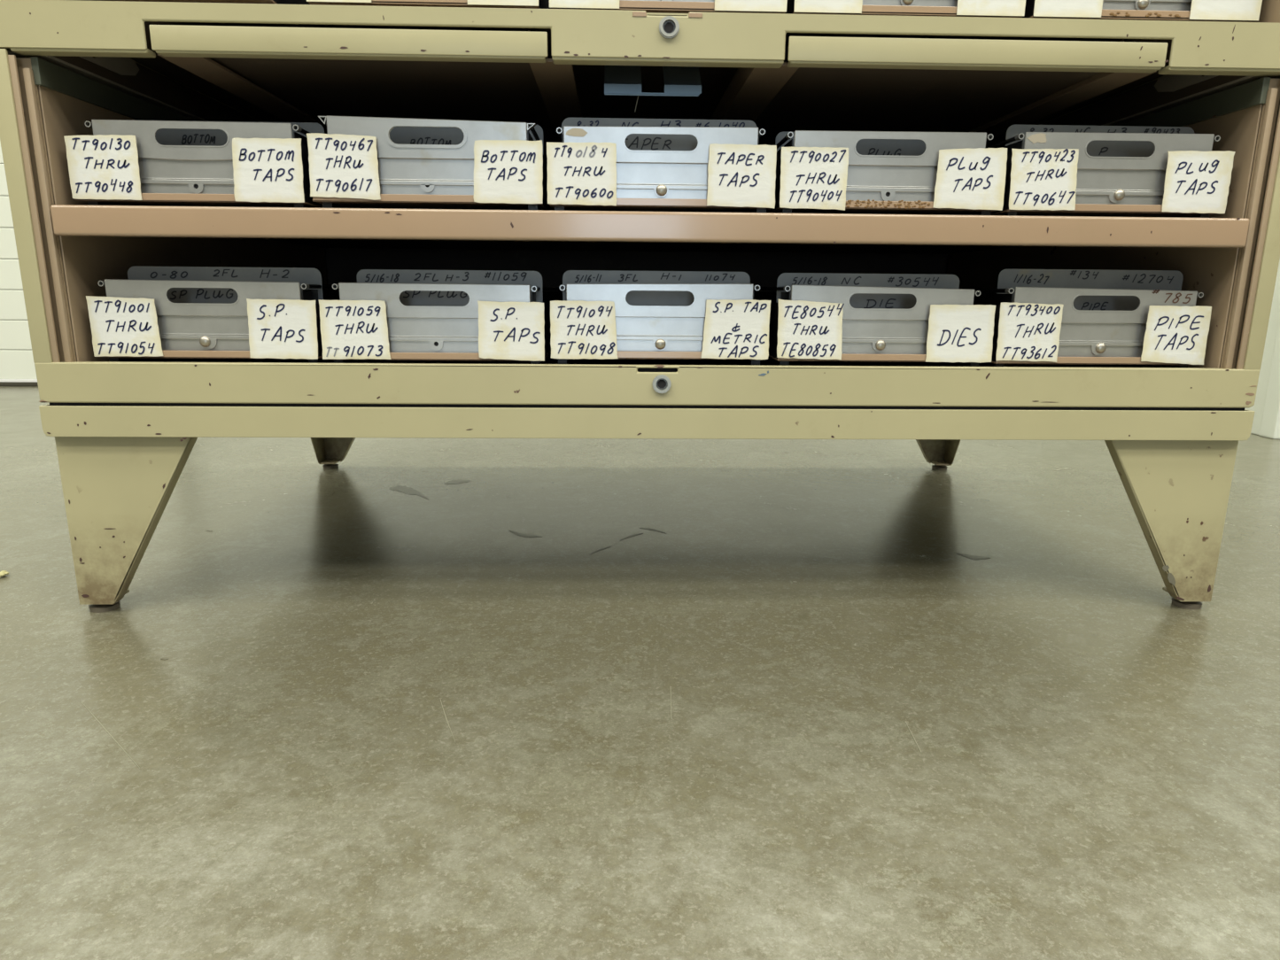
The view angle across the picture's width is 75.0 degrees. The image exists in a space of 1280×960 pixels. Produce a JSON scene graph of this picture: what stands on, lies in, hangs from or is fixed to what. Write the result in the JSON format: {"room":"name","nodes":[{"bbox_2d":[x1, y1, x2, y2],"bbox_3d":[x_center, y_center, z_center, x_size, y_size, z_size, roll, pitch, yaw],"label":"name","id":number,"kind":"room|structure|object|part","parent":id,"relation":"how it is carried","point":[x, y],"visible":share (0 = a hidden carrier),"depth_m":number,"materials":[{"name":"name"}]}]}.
{"room":"tool storage room","nodes":[
{"label":"tool storage room","id":0,"kind":"room"},
{"bbox_2d":[0,386,1279,959],"bbox_3d":[0.090,0.755,-1.793,14.000,0.100,9.150,0,13,-2],"label":"floor","id":1,"kind":"structure","parent":0,"point":[407,698],"depth_m":0.58,"materials":[{"name":"concrete"}]},
{"bbox_2d":[0,570,8,577],"bbox_3d":[-0.643,0.095,0.840,0.010,0.005,0.016,0,13,-2],"label":"debris","id":2,"kind":"object","parent":1,"relation":"on","point":[3,573],"visible":1,"depth_m":0.84,"materials":[{"name":"beige"}]},
{"bbox_2d":[0,141,38,386],"bbox_3d":[-3.149,-1.482,2.122,3.590,2.470,0.040,0,13,-2],"label":"wall","id":3,"kind":"structure","parent":1,"relation":"on","point":[17,364],"depth_m":2.38,"materials":[{"name":"white"}]},
{"bbox_3d":[-3.154,-0.916,2.253,3.550,0.083,0.035,0,13,-2],"label":"panel","id":4,"kind":"part","parent":3,"relation":"part of","materials":[{"name":"white"}]},
{"bbox_3d":[-3.154,-0.834,2.272,3.550,0.083,0.035,0,13,-2],"label":"panel","id":5,"kind":"part","parent":3,"relation":"part of","materials":[{"name":"white"}]},
{"bbox_3d":[-3.155,-0.751,2.291,3.550,0.083,0.035,0,13,-2],"label":"panel","id":6,"kind":"part","parent":3,"relation":"part of","materials":[{"name":"white"}]},
{"bbox_3d":[-3.156,-0.669,2.310,3.550,0.083,0.035,0,13,-2],"label":"panel","id":7,"kind":"part","parent":3,"relation":"part of","materials":[{"name":"white"}]},
{"bbox_3d":[-3.156,-0.586,2.329,3.550,0.083,0.035,0,13,-2],"label":"panel","id":8,"kind":"part","parent":3,"relation":"part of","materials":[{"name":"white"}]},
{"bbox_3d":[-3.157,-0.504,2.347,3.550,0.083,0.035,0,13,-2],"label":"panel","id":9,"kind":"part","parent":3,"relation":"part of","materials":[{"name":"white paint"}]},
{"bbox_3d":[-3.158,-0.422,2.366,3.550,0.083,0.035,0,13,-2],"label":"panel","id":10,"kind":"part","parent":3,"relation":"part of","materials":[{"name":"white paint"}]},
{"bbox_3d":[-3.158,-0.339,2.385,3.550,0.083,0.035,0,13,-2],"label":"panel","id":11,"kind":"part","parent":3,"relation":"part of","materials":[{"name":"white"}]},
{"bbox_3d":[-3.159,-0.294,2.394,3.590,0.008,0.038,0,13,-2],"label":"rail","id":12,"kind":"part","parent":3,"relation":"part of","materials":[{"name":"white paint"}]},
{"bbox_2d":[38,403,1254,612],"bbox_3d":[0.007,-0.044,1.055,1.040,0.191,0.660,0,13,-2],"label":"stand","id":13,"kind":"object","parent":1,"relation":"on","point":[121,465],"visible":0.84,"depth_m":0.72,"materials":[{"name":"beige paint"}]},
{"bbox_3d":[-0.440,0.016,0.788,0.124,0.169,0.122,0,13,-2],"label":"leg","id":14,"kind":"part","parent":13,"relation":"part of","materials":[{"name":"beige paint"}]},
{"bbox_3d":[-0.455,-0.101,1.300,0.124,0.169,0.122,0,13,-2],"label":"leg","id":15,"kind":"part","parent":13,"relation":"part of","materials":[{"name":"beige paint"}]},
{"bbox_2d":[0,48,1279,407],"bbox_3d":[0.009,-0.269,1.002,1.038,0.272,0.664,0,13,-2],"label":"shelving unit","id":16,"kind":"object","parent":13,"relation":"on","point":[65,245],"visible":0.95,"depth_m":0.71,"materials":[{"name":"beige paint"}]},
{"bbox_3d":[-0.509,-0.272,0.989,0.002,0.270,0.657,0,13,-2],"label":"panel","id":17,"kind":"part","parent":16,"relation":"part of","materials":[{"name":"beige paint"}]},
{"bbox_2d":[63,119,324,208],"bbox_3d":[-0.376,-0.323,0.939,0.188,0.082,0.541,0,13,-2],"label":"storage bin","id":18,"kind":"object","parent":16,"relation":"on","point":[148,163],"visible":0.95,"depth_m":0.68,"materials":[{"name":"grey metal"}]},
{"bbox_3d":[-0.364,-0.251,0.687,0.159,0.032,0.001,0,13,-2],"label":"plate","id":19,"kind":"part","parent":18,"relation":"part of","materials":[{"name":"metal"}]},
{"bbox_3d":[-0.363,-0.276,0.679,0.159,0.030,0.002,0,13,-2],"label":"plate","id":20,"kind":"part","parent":18,"relation":"part of","materials":[{"name":"metal"}]},
{"bbox_3d":[-0.372,-0.285,0.753,0.176,0.073,0.001,0,13,-2],"label":"index plate","id":21,"kind":"part","parent":18,"relation":"part of","materials":[{"name":"metal"}]},
{"bbox_3d":[-0.278,-0.255,0.695,0.002,0.045,0.025,0,13,-2],"label":"corner post","id":22,"kind":"part","parent":18,"relation":"part of","materials":[{"name":"black metal"}]},
{"bbox_2d":[85,266,339,363],"bbox_3d":[-0.377,-0.196,0.967,0.190,0.088,0.541,0,13,-2],"label":"storage bin","id":23,"kind":"object","parent":16,"relation":"in","point":[159,314],"visible":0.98,"depth_m":0.71,"materials":[{"name":"grey metal"}]},
{"bbox_3d":[-0.370,-0.154,0.707,0.162,0.030,0.002,0,13,-2],"label":"plate","id":24,"kind":"part","parent":23,"relation":"part of","materials":[{"name":"metal"}]},
{"bbox_3d":[-0.370,-0.126,0.715,0.162,0.032,0.001,0,13,-2],"label":"plate","id":25,"kind":"part","parent":23,"relation":"part of","materials":[{"name":"metal"}]},
{"bbox_3d":[-0.369,-0.153,0.748,0.170,0.073,0.001,0,13,-2],"label":"index plate","id":26,"kind":"part","parent":23,"relation":"part of","materials":[{"name":"metal"}]},
{"bbox_3d":[-0.278,-0.130,0.723,0.002,0.045,0.025,0,13,-2],"label":"corner post","id":27,"kind":"part","parent":23,"relation":"part of","materials":[{"name":"black metal"}]},
{"bbox_2d":[306,115,552,210],"bbox_3d":[-0.183,-0.323,0.944,0.191,0.083,0.541,0,13,-2],"label":"storage bin","id":28,"kind":"object","parent":16,"relation":"on","point":[360,162],"visible":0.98,"depth_m":0.69,"materials":[{"name":"grey metal"}]},
{"bbox_3d":[-0.174,-0.252,0.692,0.162,0.032,0.001,0,13,-2],"label":"plate","id":29,"kind":"part","parent":28,"relation":"part of","materials":[{"name":"metal"}]},
{"bbox_3d":[-0.174,-0.280,0.684,0.162,0.032,0.002,0,13,-2],"label":"plate","id":30,"kind":"part","parent":28,"relation":"part of","materials":[{"name":"metal"}]},
{"bbox_3d":[-0.173,-0.286,0.759,0.170,0.072,0.001,0,13,-2],"label":"index plate","id":31,"kind":"part","parent":28,"relation":"part of","materials":[{"name":"metal"}]},
{"bbox_3d":[-0.083,-0.256,0.700,0.002,0.045,0.025,0,13,-2],"label":"corner post","id":32,"kind":"part","parent":28,"relation":"part of","materials":[{"name":"black metal"}]},
{"bbox_2d":[318,269,562,364],"bbox_3d":[-0.184,-0.195,0.973,0.190,0.087,0.541,0,13,-2],"label":"storage bin","id":33,"kind":"object","parent":16,"relation":"in","point":[387,314],"visible":0.99,"depth_m":0.71,"materials":[{"name":"grey metal"}]},
{"bbox_3d":[-0.175,-0.126,0.721,0.162,0.032,0.001,0,13,-2],"label":"plate","id":34,"kind":"part","parent":33,"relation":"part of","materials":[{"name":"metal"}]},
{"bbox_3d":[-0.175,-0.153,0.713,0.162,0.029,0.002,0,13,-2],"label":"plate","id":35,"kind":"part","parent":33,"relation":"part of","materials":[{"name":"metal"}]},
{"bbox_3d":[-0.171,-0.152,0.754,0.165,0.073,0.001,0,13,-2],"label":"index plate","id":36,"kind":"part","parent":33,"relation":"part of","materials":[{"name":"metal"}]},
{"bbox_3d":[-0.085,-0.130,0.729,0.002,0.045,0.025,0,13,-2],"label":"corner post","id":37,"kind":"part","parent":33,"relation":"part of","materials":[{"name":"metal"}]},
{"bbox_3d":[-0.001,-0.344,1.323,1.032,0.269,0.003,0,13,-2],"label":"panel","id":38,"kind":"part","parent":16,"relation":"part of","materials":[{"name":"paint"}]},
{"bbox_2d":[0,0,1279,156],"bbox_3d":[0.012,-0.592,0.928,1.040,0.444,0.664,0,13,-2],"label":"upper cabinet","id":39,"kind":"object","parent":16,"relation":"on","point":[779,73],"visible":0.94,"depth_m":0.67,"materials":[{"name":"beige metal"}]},
{"bbox_3d":[-0.507,-0.597,0.916,0.002,0.396,0.656,0,13,-2],"label":"panel","id":40,"kind":"part","parent":39,"relation":"part of","materials":[{"name":"beige paint"}]},
{"bbox_2d":[73,0,310,4],"bbox_3d":[-0.379,-0.461,0.907,0.166,0.073,0.540,0,13,-2],"label":"storage bin","id":41,"kind":"object","parent":39,"relation":"on","point":[271,2],"visible":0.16,"depth_m":0.66,"materials":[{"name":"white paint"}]},
{"bbox_2d":[306,0,550,8],"bbox_3d":[-0.178,-0.460,0.913,0.182,0.072,0.540,0,13,-2],"label":"storage bin","id":42,"kind":"object","parent":39,"relation":"on","point":[469,3],"visible":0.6,"depth_m":0.66,"materials":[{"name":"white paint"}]},
{"bbox_3d":[0.020,-0.346,0.649,1.039,0.034,0.003,0,13,-2],"label":"rail","id":43,"kind":"part","parent":39,"relation":"part of","materials":[{"name":"beige metal"}]},
{"bbox_2d":[549,0,787,13],"bbox_3d":[0.015,-0.459,0.919,0.190,0.071,0.540,0,13,-2],"label":"storage bin","id":44,"kind":"object","parent":39,"relation":"on","point":[662,6],"visible":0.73,"depth_m":0.66,"materials":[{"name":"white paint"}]},
{"bbox_3d":[0.022,-0.396,0.665,0.154,0.032,0.001,0,13,-2],"label":"plate","id":45,"kind":"part","parent":44,"relation":"part of","materials":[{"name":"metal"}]},
{"bbox_2d":[785,0,1025,17],"bbox_3d":[0.208,-0.459,0.925,0.187,0.071,0.540,0,13,-2],"label":"storage bin","id":46,"kind":"object","parent":39,"relation":"on","point":[935,8],"visible":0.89,"depth_m":0.67,"materials":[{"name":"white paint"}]},
{"bbox_3d":[0.216,-0.395,0.671,0.151,0.032,0.001,0,13,-2],"label":"plate","id":47,"kind":"part","parent":46,"relation":"part of","materials":[{"name":"metal"}]},
{"bbox_3d":[0.530,-0.595,0.946,0.002,0.396,0.656,0,13,-2],"label":"panel","id":48,"kind":"part","parent":39,"relation":"part of","materials":[{"name":"beige paint"}]},
{"bbox_2d":[1022,0,1262,22],"bbox_3d":[0.402,-0.459,0.930,0.186,0.071,0.540,0,13,-2],"label":"storage bin","id":49,"kind":"object","parent":39,"relation":"on","point":[1225,11],"visible":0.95,"depth_m":0.67,"materials":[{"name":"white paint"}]},
{"bbox_3d":[0.409,-0.395,0.677,0.150,0.032,0.001,0,13,-2],"label":"plate","id":50,"kind":"part","parent":49,"relation":"part of","materials":[{"name":"metal"}]},
{"bbox_3d":[0.017,-0.080,0.710,1.038,0.034,0.003,0,13,-2],"label":"rail","id":51,"kind":"part","parent":16,"relation":"part of","materials":[{"name":"beige metal"}]},
{"bbox_2d":[50,204,1249,248],"bbox_3d":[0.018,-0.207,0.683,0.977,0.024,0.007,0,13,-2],"label":"shelf","id":52,"kind":"object","parent":16,"relation":"attached to","point":[65,220],"depth_m":0.68,"materials":[{"name":"beige metal"}]},
{"bbox_2d":[550,270,771,365],"bbox_3d":[0.010,-0.195,0.979,0.189,0.088,0.541,0,13,-2],"label":"storage bin","id":53,"kind":"object","parent":16,"relation":"in","point":[601,314],"visible":1,"depth_m":0.72,"materials":[{"name":"grey metal"}]},
{"bbox_3d":[0.015,-0.153,0.760,0.169,0.072,0.001,0,13,-2],"label":"index plate","id":54,"kind":"part","parent":53,"relation":"part of","materials":[{"name":"metal"}]},
{"bbox_3d":[0.017,-0.155,0.718,0.161,0.029,0.002,0,13,-2],"label":"plate","id":55,"kind":"part","parent":53,"relation":"part of","materials":[{"name":"metal"}]},
{"bbox_3d":[0.017,-0.127,0.726,0.161,0.032,0.001,0,13,-2],"label":"plate","id":56,"kind":"part","parent":53,"relation":"part of","materials":[{"name":"metal"}]},
{"bbox_2d":[546,117,776,212],"bbox_3d":[0.011,-0.322,0.950,0.190,0.083,0.541,0,13,-2],"label":"storage bin","id":57,"kind":"object","parent":16,"relation":"on","point":[599,164],"visible":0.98,"depth_m":0.69,"materials":[{"name":"grey metal"}]},
{"bbox_3d":[0.017,-0.278,0.732,0.170,0.073,0.001,0,13,-2],"label":"index plate","id":58,"kind":"part","parent":57,"relation":"part of","materials":[{"name":"metal"}]},
{"bbox_3d":[0.017,-0.278,0.690,0.161,0.029,0.002,0,13,-2],"label":"plate","id":59,"kind":"part","parent":57,"relation":"part of","materials":[{"name":"metal"}]},
{"bbox_3d":[0.017,-0.250,0.698,0.161,0.032,0.001,0,13,-2],"label":"plate","id":60,"kind":"part","parent":57,"relation":"part of","materials":[{"name":"metal"}]},
{"bbox_2d":[752,272,995,366],"bbox_3d":[0.206,-0.195,0.985,0.190,0.087,0.541,0,13,-2],"label":"storage bin","id":61,"kind":"object","parent":16,"relation":"in","point":[927,319],"visible":0.98,"depth_m":0.73,"materials":[{"name":"grey metal"}]},
{"bbox_3d":[0.121,-0.132,0.735,0.002,0.048,0.025,0,13,-2],"label":"corner post","id":62,"kind":"part","parent":61,"relation":"part of","materials":[{"name":"black metal"}]},
{"bbox_3d":[0.208,-0.152,0.766,0.167,0.072,0.001,0,13,-2],"label":"index plate","id":63,"kind":"part","parent":61,"relation":"part of","materials":[{"name":"metal"}]},
{"bbox_3d":[0.210,-0.154,0.724,0.160,0.029,0.002,0,13,-2],"label":"plate","id":64,"kind":"part","parent":61,"relation":"part of","materials":[{"name":"metal"}]},
{"bbox_3d":[0.210,-0.126,0.732,0.160,0.032,0.001,0,13,-2],"label":"plate","id":65,"kind":"part","parent":61,"relation":"part of","materials":[{"name":"metal"}]},
{"bbox_2d":[766,130,1007,215],"bbox_3d":[0.204,-0.321,0.956,0.190,0.080,0.541,0,13,-2],"label":"storage bin","id":66,"kind":"object","parent":16,"relation":"on","point":[818,172],"visible":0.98,"depth_m":0.70,"materials":[{"name":"grey metal"}]},
{"bbox_3d":[0.118,-0.254,0.707,0.002,0.044,0.025,0,13,-2],"label":"corner post","id":67,"kind":"part","parent":66,"relation":"part of","materials":[{"name":"black metal"}]},
{"bbox_3d":[0.211,-0.283,0.771,0.175,0.070,0.001,0,13,-2],"label":"index plate","id":68,"kind":"part","parent":66,"relation":"part of","materials":[{"name":"metal"}]},
{"bbox_3d":[0.209,-0.277,0.696,0.161,0.027,0.002,0,13,-2],"label":"plate","id":69,"kind":"part","parent":66,"relation":"part of","materials":[{"name":"metal"}]},
{"bbox_3d":[0.208,-0.250,0.704,0.161,0.032,0.001,0,13,-2],"label":"plate","id":70,"kind":"part","parent":66,"relation":"part of","materials":[{"name":"metal"}]},
{"bbox_2d":[968,269,1211,367],"bbox_3d":[0.398,-0.197,0.990,0.188,0.092,0.541,0,13,-2],"label":"storage bin","id":71,"kind":"object","parent":16,"relation":"in","point":[1121,318],"visible":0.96,"depth_m":0.73,"materials":[{"name":"grey metal"}]},
{"bbox_3d":[0.314,-0.130,0.741,0.002,0.049,0.025,0,13,-2],"label":"corner post","id":72,"kind":"part","parent":71,"relation":"part of","materials":[{"name":"black metal"}]},
{"bbox_3d":[0.413,-0.154,0.771,0.172,0.079,0.001,0,13,-2],"label":"index plate","id":73,"kind":"part","parent":71,"relation":"part of","materials":[{"name":"metal"}]},
{"bbox_3d":[0.407,-0.124,0.738,0.162,0.032,0.001,0,13,-2],"label":"plate","id":74,"kind":"part","parent":71,"relation":"part of","materials":[{"name":"metal"}]},
{"bbox_3d":[0.407,-0.153,0.730,0.162,0.031,0.002,0,13,-2],"label":"plate","id":75,"kind":"part","parent":71,"relation":"part of","materials":[{"name":"metal"}]},
{"bbox_2d":[985,124,1235,217],"bbox_3d":[0.396,-0.322,0.961,0.190,0.082,0.541,0,13,-2],"label":"storage bin","id":76,"kind":"object","parent":16,"relation":"on","point":[1052,170],"visible":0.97,"depth_m":0.70,"materials":[{"name":"grey metal"}]},
{"bbox_3d":[0.312,-0.254,0.712,0.002,0.045,0.025,0,13,-2],"label":"corner post","id":77,"kind":"part","parent":76,"relation":"part of","materials":[{"name":"metal"}]},
{"bbox_3d":[0.406,-0.277,0.743,0.169,0.073,0.001,0,13,-2],"label":"index plate","id":78,"kind":"part","parent":76,"relation":"part of","materials":[{"name":"metal"}]},
{"bbox_3d":[0.402,-0.277,0.702,0.161,0.029,0.002,0,13,-2],"label":"plate","id":79,"kind":"part","parent":76,"relation":"part of","materials":[{"name":"metal"}]},
{"bbox_3d":[0.402,-0.249,0.710,0.160,0.032,0.001,0,13,-2],"label":"plate","id":80,"kind":"part","parent":76,"relation":"part of","materials":[{"name":"metal"}]},
{"bbox_3d":[0.527,-0.270,1.020,0.002,0.270,0.657,0,13,-2],"label":"panel","id":81,"kind":"part","parent":16,"relation":"part of","materials":[{"name":"beige paint"}]},
{"bbox_3d":[0.017,-0.049,0.717,1.040,0.026,0.003,0,13,-2],"label":"rail","id":82,"kind":"part","parent":13,"relation":"part of","materials":[{"name":"beige metal"}]},
{"bbox_3d":[0.454,-0.099,1.327,0.124,0.169,0.122,0,13,-2],"label":"leg","id":83,"kind":"part","parent":13,"relation":"part of","materials":[{"name":"beige paint"}]},
{"bbox_3d":[0.469,0.017,0.815,0.124,0.169,0.122,0,13,-2],"label":"leg","id":84,"kind":"part","parent":13,"relation":"part of","materials":[{"name":"beige paint"}]},
{"bbox_2d":[1244,259,1279,434],"bbox_3d":[4.146,-1.936,1.840,5.685,3.600,0.905,0,13,-2],"label":"wall","id":85,"kind":"structure","parent":0,"point":[1258,407],"depth_m":1.73,"materials":[{"name":"white paint"}]},
{"bbox_2d":[1258,318,1279,439],"bbox_3d":[1.329,-1.843,1.329,0.036,3.600,0.042,0,13,-2],"label":"trim","id":86,"kind":"structure","parent":85,"relation":"attached to","point":[1270,421],"depth_m":1.71,"materials":[{"name":"white paint"}]}
]}

